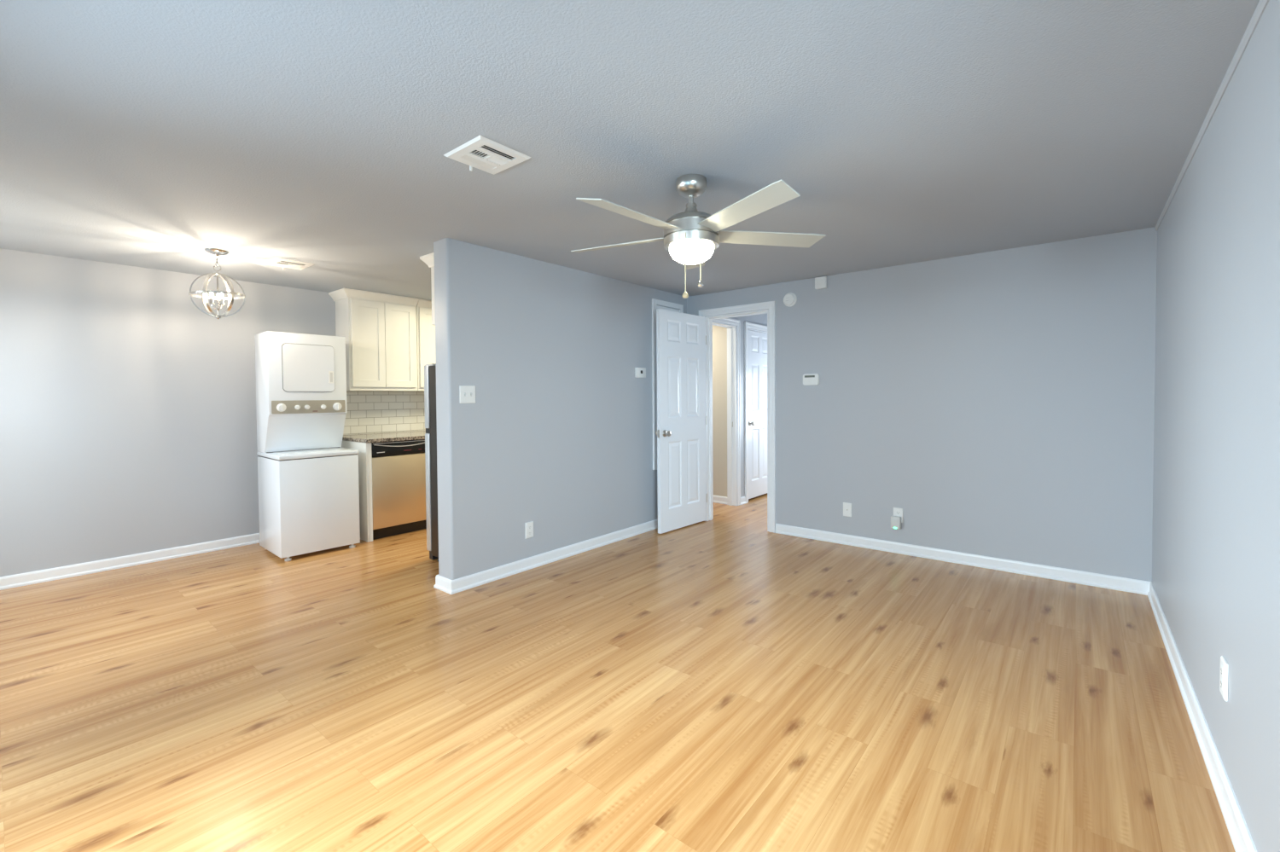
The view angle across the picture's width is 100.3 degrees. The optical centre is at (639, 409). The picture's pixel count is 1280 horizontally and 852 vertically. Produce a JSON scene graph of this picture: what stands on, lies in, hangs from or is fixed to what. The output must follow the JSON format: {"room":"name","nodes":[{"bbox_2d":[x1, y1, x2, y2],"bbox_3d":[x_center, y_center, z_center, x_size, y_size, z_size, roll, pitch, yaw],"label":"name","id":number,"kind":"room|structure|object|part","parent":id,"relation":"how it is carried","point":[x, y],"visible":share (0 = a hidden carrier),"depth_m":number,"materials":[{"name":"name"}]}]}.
{"room":"empty living room","nodes":[
{"label":"empty living room","id":0,"kind":"room"},
{"bbox_2d":[0,248,425,577],"bbox_3d":[-3.060,0.024,5.104,0.120,2.270,5.088,1,2,39],"label":"wall","id":1,"kind":"structure","parent":0,"point":[128,414],"depth_m":4.01,"materials":[{"name":"grey paint"}]},
{"bbox_2d":[0,533,259,590],"bbox_3d":[-3.749,1.144,4.170,0.020,0.083,2.480,1,2,39],"label":"baseboard","id":2,"kind":"structure","parent":1,"relation":"attached to","point":[32,578],"depth_m":4.00,"materials":[{"name":"white paint"}]},
{"bbox_2d":[328,287,418,391],"bbox_3d":[-2.607,-0.648,5.274,0.349,0.938,0.714,1,2,39],"label":"upper cabinet","id":3,"kind":"object","parent":1,"relation":"attached to","point":[379,330],"visible":0.92,"depth_m":5.15,"materials":[{"name":"white paint"}]},
{"bbox_3d":[-2.587,-0.620,5.093,0.019,0.819,0.306,1,2,39],"label":"cabinet door","id":4,"kind":"part","parent":3,"relation":"part of","materials":[{"name":"white paint"}]},
{"bbox_3d":[-2.610,-1.079,5.264,0.349,0.076,0.714,1,2,39],"label":"crown moulding","id":5,"kind":"part","parent":3,"relation":"part of","materials":[{"name":"white paint"}]},
{"bbox_3d":[-2.391,-0.627,5.332,0.019,0.819,0.306,1,2,39],"label":"cabinet door","id":6,"kind":"part","parent":3,"relation":"part of","materials":[{"name":"white paint"}]},
{"bbox_2d":[343,391,425,435],"bbox_3d":[-2.543,0.028,5.632,0.008,0.426,1.360,1,2,39],"label":"backsplash","id":7,"kind":"structure","parent":1,"relation":"attached to","point":[368,412],"depth_m":5.51,"materials":[{"name":"tile"}]},
{"bbox_2d":[407,298,435,391],"bbox_3d":[-2.181,-0.663,5.793,0.349,0.938,0.620,1,2,39],"label":"upper cabinet","id":8,"kind":"object","parent":1,"relation":"attached to","point":[425,330],"visible":0.23,"depth_m":5.51,"materials":[{"name":"white paint"}]},
{"bbox_3d":[-2.070,-1.092,5.689,0.054,0.076,0.620,1,2,39],"label":"crown moulding","id":9,"kind":"part","parent":8,"relation":"part of","materials":[{"name":"white paint"}]},
{"bbox_3d":[-2.172,-0.635,5.599,0.019,0.819,0.286,1,2,39],"label":"cabinet door","id":10,"kind":"part","parent":8,"relation":"part of","materials":[{"name":"white paint"}]},
{"bbox_2d":[433,238,686,580],"bbox_3d":[-0.429,0.019,4.499,0.171,2.270,2.686,1,2,39],"label":"wall partition","id":11,"kind":"structure","parent":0,"point":[556,435],"depth_m":3.95,"materials":[{"name":"grey paint"}]},
{"bbox_2d":[419,252,435,325],"bbox_3d":[-1.149,-0.855,4.049,0.382,0.488,0.879,1,2,39],"label":"upper cabinet","id":12,"kind":"object","parent":11,"relation":"attached to","point":[428,259],"visible":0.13,"depth_m":3.82,"materials":[{"name":"white paint"}]},
{"bbox_3d":[-1.150,-1.060,4.044,0.382,0.076,0.879,1,2,39],"label":"crown moulding","id":13,"kind":"part","parent":12,"relation":"part of","materials":[{"name":"white paint"}]},
{"bbox_2d":[459,385,475,403],"bbox_3d":[-1.127,-0.095,3.498,0.016,0.116,0.116,1,2,39],"label":"light switch","id":14,"kind":"object","parent":11,"relation":"attached to","point":[467,393],"visible":1,"depth_m":3.50,"materials":[{"name":"white plastic"}]},
{"bbox_2d":[524,521,533,539],"bbox_3d":[-0.808,0.887,3.906,0.010,0.117,0.072,1,2,39],"label":"wall outlet","id":15,"kind":"object","parent":11,"relation":"attached to","point":[529,526],"visible":1,"depth_m":3.90,"materials":[{"name":"white plastic"}]},
{"bbox_2d":[433,518,657,594],"bbox_3d":[-0.443,1.113,4.498,0.211,0.083,2.658,1,2,39],"label":"baseboard","id":16,"kind":"structure","parent":11,"relation":"attached to","point":[449,586],"depth_m":3.94,"materials":[{"name":"white paint"}]},
{"bbox_2d":[634,367,645,378],"bbox_3d":[0.006,-0.330,4.869,0.025,0.092,0.132,1,2,39],"label":"wall sensor","id":17,"kind":"object","parent":11,"relation":"attached to","point":[639,372],"visible":1,"depth_m":4.85,"materials":[{"name":"white plastic"}]},
{"bbox_2d":[651,298,683,470],"bbox_3d":[0.278,-0.234,5.205,0.021,1.612,0.490,1,2,39],"label":"door frame","id":18,"kind":"structure","parent":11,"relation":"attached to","point":[655,303],"depth_m":5.03,"materials":[{"name":"white paint"}]},
{"bbox_3d":[0.274,-0.234,5.209,0.009,1.504,0.382,1,2,39],"label":"panel","id":19,"kind":"part","parent":18,"relation":"part of","materials":[{"name":"white paint"}]},
{"bbox_2d":[0,493,1235,851],"bbox_3d":[0.182,1.204,4.323,6.206,0.100,7.940,1,2,39],"label":"floor","id":20,"kind":"structure","parent":0,"point":[726,683],"depth_m":2.15,"materials":[{"name":"brown wood"}]},
{"bbox_2d":[254,331,360,561],"bbox_3d":[-2.783,0.275,4.476,0.578,1.793,0.580,1,2,41],"label":"dryer","id":21,"kind":"object","parent":20,"relation":"on","point":[309,490],"visible":1,"depth_m":4.34,"materials":[{"name":"white metal"}]},
{"bbox_3d":[-2.855,-0.011,4.258,0.034,0.069,0.069,1,2,41],"label":"control knob","id":22,"kind":"part","parent":21,"relation":"part of","materials":[{"name":"white plastic"}]},
{"bbox_2d":[256,448,360,558],"bbox_3d":[-2.780,0.743,4.487,0.592,0.792,0.594,1,2,39],"label":"washer","id":23,"kind":"object","parent":21,"relation":"attached to","point":[309,497],"depth_m":4.28,"materials":[{"name":"white metal"}]},
{"bbox_3d":[-2.734,-0.337,4.416,0.010,0.384,0.378,1,2,41],"label":"dryer door","id":24,"kind":"part","parent":21,"relation":"part of","materials":[{"name":"white metal"}]},
{"bbox_3d":[-2.735,-0.018,4.426,0.005,0.106,0.544,1,2,41],"label":"control panel","id":25,"kind":"part","parent":21,"relation":"part of","materials":[{"name":"beige plastic"}]},
{"bbox_3d":[-2.622,-0.269,4.535,0.007,0.105,0.040,1,2,41],"label":"door handle","id":26,"kind":"part","parent":21,"relation":"part of","materials":[{"name":"white plastic"}]},
{"bbox_3d":[-2.584,-0.020,4.571,0.034,0.069,0.069,1,2,41],"label":"control knob","id":27,"kind":"part","parent":21,"relation":"part of","materials":[{"name":"white plastic"}]},
{"bbox_2d":[341,441,372,542],"bbox_3d":[-2.652,0.726,4.906,0.750,0.868,0.044,1,2,39],"label":"base cabinet","id":28,"kind":"object","parent":20,"relation":"on","point":[364,450],"visible":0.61,"depth_m":4.68,"materials":[{"name":"white paint"}]},
{"bbox_2d":[342,430,425,443],"bbox_3d":[-2.238,0.262,5.390,0.788,0.033,1.358,1,2,39],"label":"countertop","id":29,"kind":"structure","parent":28,"relation":"on","point":[412,435],"depth_m":4.95,"materials":[{"name":"stone"}]},
{"bbox_2d":[371,439,426,540],"bbox_3d":[-2.421,0.721,5.137,0.714,0.864,0.602,1,2,39],"label":"dishwasher","id":30,"kind":"object","parent":20,"relation":"on","point":[398,468],"visible":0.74,"depth_m":4.87,"materials":[{"name":"grey metal"}]},
{"bbox_3d":[-2.172,0.357,4.922,0.040,0.126,0.602,1,2,39],"label":"control panel","id":31,"kind":"part","parent":30,"relation":"part of","materials":[{"name":"black plastic"}]},
{"bbox_2d":[424,363,438,561],"bbox_3d":[-1.219,0.408,4.233,0.655,1.516,0.724,1,2,39],"label":"refrigerator","id":32,"kind":"object","parent":20,"relation":"on","point":[429,369],"visible":0.22,"depth_m":4.07,"materials":[{"name":"black"}]},
{"bbox_3d":[-1.412,-0.101,4.377,0.064,0.486,0.724,1,2,39],"label":"freezer door","id":33,"kind":"part","parent":32,"relation":"part of","materials":[{"name":"silver metal"}]},
{"bbox_3d":[-1.407,0.633,4.394,0.064,0.910,0.724,1,2,39],"label":"fridge door","id":34,"kind":"part","parent":32,"relation":"part of","materials":[{"name":"silver metal"}]},
{"bbox_2d":[0,0,1259,300],"bbox_3d":[0.165,-1.165,4.268,6.206,0.100,7.940,1,2,39],"label":"ceiling","id":35,"kind":"structure","parent":0,"point":[150,134],"depth_m":1.99,"materials":[{"name":"grey paint"}]},
{"bbox_2d":[188,248,245,319],"bbox_3d":[-2.883,-0.845,3.646,0.308,0.468,0.308,1,2,39],"label":"globe pendant light","id":36,"kind":"object","parent":35,"relation":"hanging from","point":[215,252],"visible":1,"depth_m":3.62,"materials":[{"name":"silver metal"}]},
{"bbox_3d":[-2.906,-0.718,3.627,0.035,0.079,0.040,0,1,8],"label":"candle arm","id":37,"kind":"part","parent":36,"relation":"part of","materials":[{"name":"silver metal"}]},
{"bbox_3d":[-2.883,-0.777,3.647,0.036,0.332,0.036,1,2,39],"label":"stem","id":38,"kind":"part","parent":36,"relation":"part of","materials":[{"name":"silver metal"}]},
{"bbox_3d":[-2.852,-0.719,3.643,0.043,0.079,0.036,1,2,39],"label":"candle arm","id":39,"kind":"part","parent":36,"relation":"part of","materials":[{"name":"silver metal"}]},
{"bbox_2d":[264,257,314,270],"bbox_3d":[-2.626,-1.075,4.002,0.262,0.028,0.252,1,2,39],"label":"ceiling vent","id":40,"kind":"object","parent":35,"relation":"in","point":[278,262],"visible":1,"depth_m":3.98,"materials":[{"name":"white plastic"}]},
{"bbox_2d":[443,134,531,174],"bbox_3d":[-0.639,-1.048,2.243,0.262,0.028,0.252,1,2,39],"label":"ceiling vent","id":41,"kind":"object","parent":35,"relation":"in","point":[481,153],"visible":1,"depth_m":2.23,"materials":[{"name":"white plastic"}]},
{"bbox_2d":[570,174,825,298],"bbox_3d":[0.205,-0.786,2.501,1.255,0.576,1.234,1,2,39],"label":"ceiling fan","id":42,"kind":"object","parent":35,"relation":"hanging from","point":[691,236],"visible":1,"depth_m":2.41,"materials":[{"name":"silver metal"}]},
{"bbox_3d":[-0.102,-0.820,2.674,0.550,0.006,0.124,0,14,25],"label":"fan blade","id":43,"kind":"part","parent":42,"relation":"part of","materials":[{"name":"white wood"}]},
{"bbox_3d":[-0.019,-0.810,2.235,0.124,0.006,0.550,18,14,42],"label":"fan blade","id":44,"kind":"part","parent":42,"relation":"part of","materials":[{"name":"white wood"}]},
{"bbox_3d":[0.203,-0.654,2.390,0.006,0.271,0.006,1,2,39],"label":"pull chain","id":45,"kind":"part","parent":42,"relation":"part of","materials":[{"name":"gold metal"}]},
{"bbox_3d":[0.204,-0.510,2.393,0.030,0.029,0.030,1,2,39],"label":"pull knob","id":46,"kind":"part","parent":42,"relation":"part of","materials":[{"name":"gold metal"}]},
{"bbox_3d":[0.242,-0.725,2.514,0.210,0.072,0.210,1,2,39],"label":"lamp shade","id":47,"kind":"part","parent":42,"relation":"part of","materials":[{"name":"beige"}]},
{"bbox_3d":[0.290,-0.828,2.888,0.124,0.006,0.550,-13,0,7],"label":"fan blade","id":48,"kind":"part","parent":42,"relation":"part of","materials":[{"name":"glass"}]},
{"bbox_3d":[0.271,-0.679,2.393,0.006,0.223,0.006,1,2,39],"label":"pull chain","id":49,"kind":"part","parent":42,"relation":"part of","materials":[{"name":"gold metal"}]},
{"bbox_3d":[0.272,-0.561,2.396,0.030,0.029,0.030,1,2,39],"label":"pull knob","id":50,"kind":"part","parent":42,"relation":"part of","materials":[{"name":"silver metal"}]},
{"bbox_3d":[0.424,-0.812,2.178,0.124,0.006,0.550,14,-6,-28],"label":"fan blade","id":51,"kind":"part","parent":42,"relation":"part of","materials":[{"name":"white wood"}]},
{"bbox_3d":[0.615,-0.823,2.582,0.550,0.006,0.124,-1,-12,-11],"label":"fan blade","id":52,"kind":"part","parent":42,"relation":"part of","materials":[{"name":"white wood"}]},
{"bbox_2d":[712,325,727,497],"bbox_3d":[0.112,-0.043,6.961,2.430,2.270,0.095,1,2,39],"label":"wall","id":53,"kind":"structure","parent":0,"point":[719,334],"depth_m":6.23,"materials":[{"name":"beige paint"}]},
{"bbox_2d":[713,495,727,504],"bbox_3d":[0.084,1.052,6.942,2.430,0.083,0.020,1,2,39],"label":"baseboard","id":54,"kind":"structure","parent":53,"relation":"attached to","point":[717,499],"depth_m":6.24,"materials":[{"name":"white paint"}]},
{"bbox_2d":[712,314,767,497],"bbox_3d":[1.430,-0.043,6.563,0.112,2.270,2.640,1,2,39],"label":"wall","id":55,"kind":"structure","parent":0,"point":[761,319],"depth_m":6.19,"materials":[{"name":"grey paint"}]},
{"bbox_2d":[712,318,740,506],"bbox_3d":[0.838,0.057,5.828,0.130,2.113,0.826,1,2,39],"label":"trim","id":56,"kind":"structure","parent":55,"relation":"attached to","point":[733,332],"depth_m":6.08,"materials":[{"name":"white paint"}]},
{"bbox_2d":[740,496,746,505],"bbox_3d":[1.193,1.062,6.186,0.020,0.083,0.133,1,2,39],"label":"baseboard","id":57,"kind":"structure","parent":55,"relation":"attached to","point":[743,498],"depth_m":6.18,"materials":[{"name":"white paint"}]},
{"bbox_2d":[744,321,767,503],"bbox_3d":[1.456,0.035,6.582,0.130,2.113,0.866,1,2,39],"label":"trim","id":58,"kind":"structure","parent":55,"relation":"attached to","point":[747,326],"depth_m":6.23,"materials":[{"name":"white paint"}]},
{"bbox_2d":[748,330,767,499],"bbox_3d":[1.495,0.064,6.551,0.099,2.000,0.700,1,2,39],"label":"door","id":59,"kind":"structure","parent":55,"relation":"in","point":[757,340],"depth_m":6.49,"materials":[{"name":"white paint"}]},
{"bbox_3d":[1.326,0.171,6.318,0.064,0.062,0.062,1,2,39],"label":"knob","id":60,"kind":"part","parent":59,"relation":"part of","materials":[{"name":"silver metal"}]},
{"bbox_2d":[686,226,1157,581],"bbox_3d":[0.872,-0.008,5.241,6.026,2.270,0.112,1,2,39],"label":"wall","id":61,"kind":"structure","parent":0,"point":[1003,401],"depth_m":3.86,"materials":[{"name":"grey paint"}]},
{"bbox_2d":[655,308,707,534],"bbox_3d":[0.410,0.108,5.085,0.163,2.028,0.723,1,2,42],"label":"door","id":62,"kind":"structure","parent":61,"relation":"in","point":[681,338],"depth_m":5.04,"materials":[{"name":"white paint"}]},
{"bbox_3d":[0.248,0.224,4.836,0.064,0.062,0.062,1,2,42],"label":"knob","id":63,"kind":"part","parent":62,"relation":"part of","materials":[{"name":"silver metal"}]},
{"bbox_2d":[698,301,775,533],"bbox_3d":[0.951,0.072,5.167,0.816,2.113,0.130,1,2,39],"label":"trim","id":64,"kind":"structure","parent":61,"relation":"attached to","point":[770,313],"depth_m":4.93,"materials":[{"name":"white paint"}]},
{"bbox_2d":[783,292,797,307],"bbox_3d":[1.326,-0.973,4.742,0.124,0.124,0.038,1,2,39],"label":"smoke detector","id":65,"kind":"object","parent":61,"relation":"attached to","point":[790,299],"visible":1,"depth_m":4.72,"materials":[{"name":"white plastic"}]},
{"bbox_2d":[802,373,819,385],"bbox_3d":[1.484,-0.255,4.641,0.140,0.098,0.027,1,2,39],"label":"thermostat","id":66,"kind":"object","parent":61,"relation":"attached to","point":[809,379],"visible":1,"depth_m":4.63,"materials":[{"name":"white plastic"}]},
{"bbox_2d":[814,276,826,289],"bbox_3d":[1.545,-1.077,4.557,0.096,0.096,0.042,1,2,39],"label":"sensor","id":67,"kind":"object","parent":61,"relation":"attached to","point":[820,282],"visible":1,"depth_m":4.54,"materials":[{"name":"white plastic"}]},
{"bbox_2d":[843,502,851,517],"bbox_3d":[1.737,0.846,4.475,0.072,0.117,0.012,1,2,39],"label":"cable plate","id":68,"kind":"object","parent":61,"relation":"attached to","point":[846,507],"visible":1,"depth_m":4.47,"materials":[{"name":"white plastic"}]},
{"bbox_2d":[893,507,903,523],"bbox_3d":[2.043,0.843,4.226,0.072,0.117,0.010,1,2,39],"label":"wall outlet","id":69,"kind":"object","parent":61,"relation":"attached to","point":[897,512],"visible":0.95,"depth_m":4.22,"materials":[{"name":"white plastic"}]},
{"bbox_2d":[890,516,901,529],"bbox_3d":[2.018,0.896,4.213,0.068,0.096,0.043,1,2,39],"label":"night light","id":70,"kind":"object","parent":69,"relation":"attached to","point":[895,520],"visible":1,"depth_m":4.20,"materials":[{"name":"white plastic"}]},
{"bbox_2d":[775,523,1150,595],"bbox_3d":[2.205,1.103,4.095,2.490,0.083,0.020,1,2,39],"label":"baseboard","id":71,"kind":"structure","parent":61,"relation":"attached to","point":[1141,587],"depth_m":3.88,"materials":[{"name":"white paint"}]},
{"bbox_2d":[1152,0,1279,851],"bbox_3d":[1.635,0.078,1.326,0.120,2.270,5.200,1,2,39],"label":"wall","id":72,"kind":"structure","parent":0,"point":[1216,538],"depth_m":1.66,"materials":[{"name":"grey paint"}]},
{"bbox_2d":[1147,581,1256,851],"bbox_3d":[1.591,1.171,1.399,0.020,0.083,4.968,1,2,39],"label":"baseboard","id":73,"kind":"structure","parent":72,"relation":"attached to","point":[1240,835],"depth_m":1.82,"materials":[{"name":"white paint"}]},
{"bbox_2d":[1154,0,1269,231],"bbox_3d":[1.579,-1.044,1.344,0.010,0.026,4.968,1,2,39],"label":"trim","id":74,"kind":"structure","parent":72,"relation":"attached to","point":[1262,4],"depth_m":1.77,"materials":[{"name":"grey paint"}]},
{"bbox_2d":[1219,656,1228,702],"bbox_3d":[1.818,0.839,1.664,0.010,0.117,0.072,1,2,39],"label":"wall outlet","id":75,"kind":"object","parent":72,"relation":"attached to","point":[1224,665],"visible":1,"depth_m":1.64,"materials":[{"name":"white plastic"}]},
{"bbox_2d":[1220,665,1222,677],"bbox_3d":[1.815,0.818,1.666,0.002,0.029,0.034,1,2,39],"label":"receptacle","id":76,"kind":"object","parent":75,"relation":"attached to","point":[1221,666],"depth_m":1.67,"materials":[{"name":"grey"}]},
{"bbox_2d":[1220,678,1222,690],"bbox_3d":[1.815,0.860,1.667,0.002,0.029,0.034,1,2,39],"label":"receptacle","id":77,"kind":"object","parent":75,"relation":"attached to","point":[1221,679],"depth_m":1.66,"materials":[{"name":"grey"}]}
]}

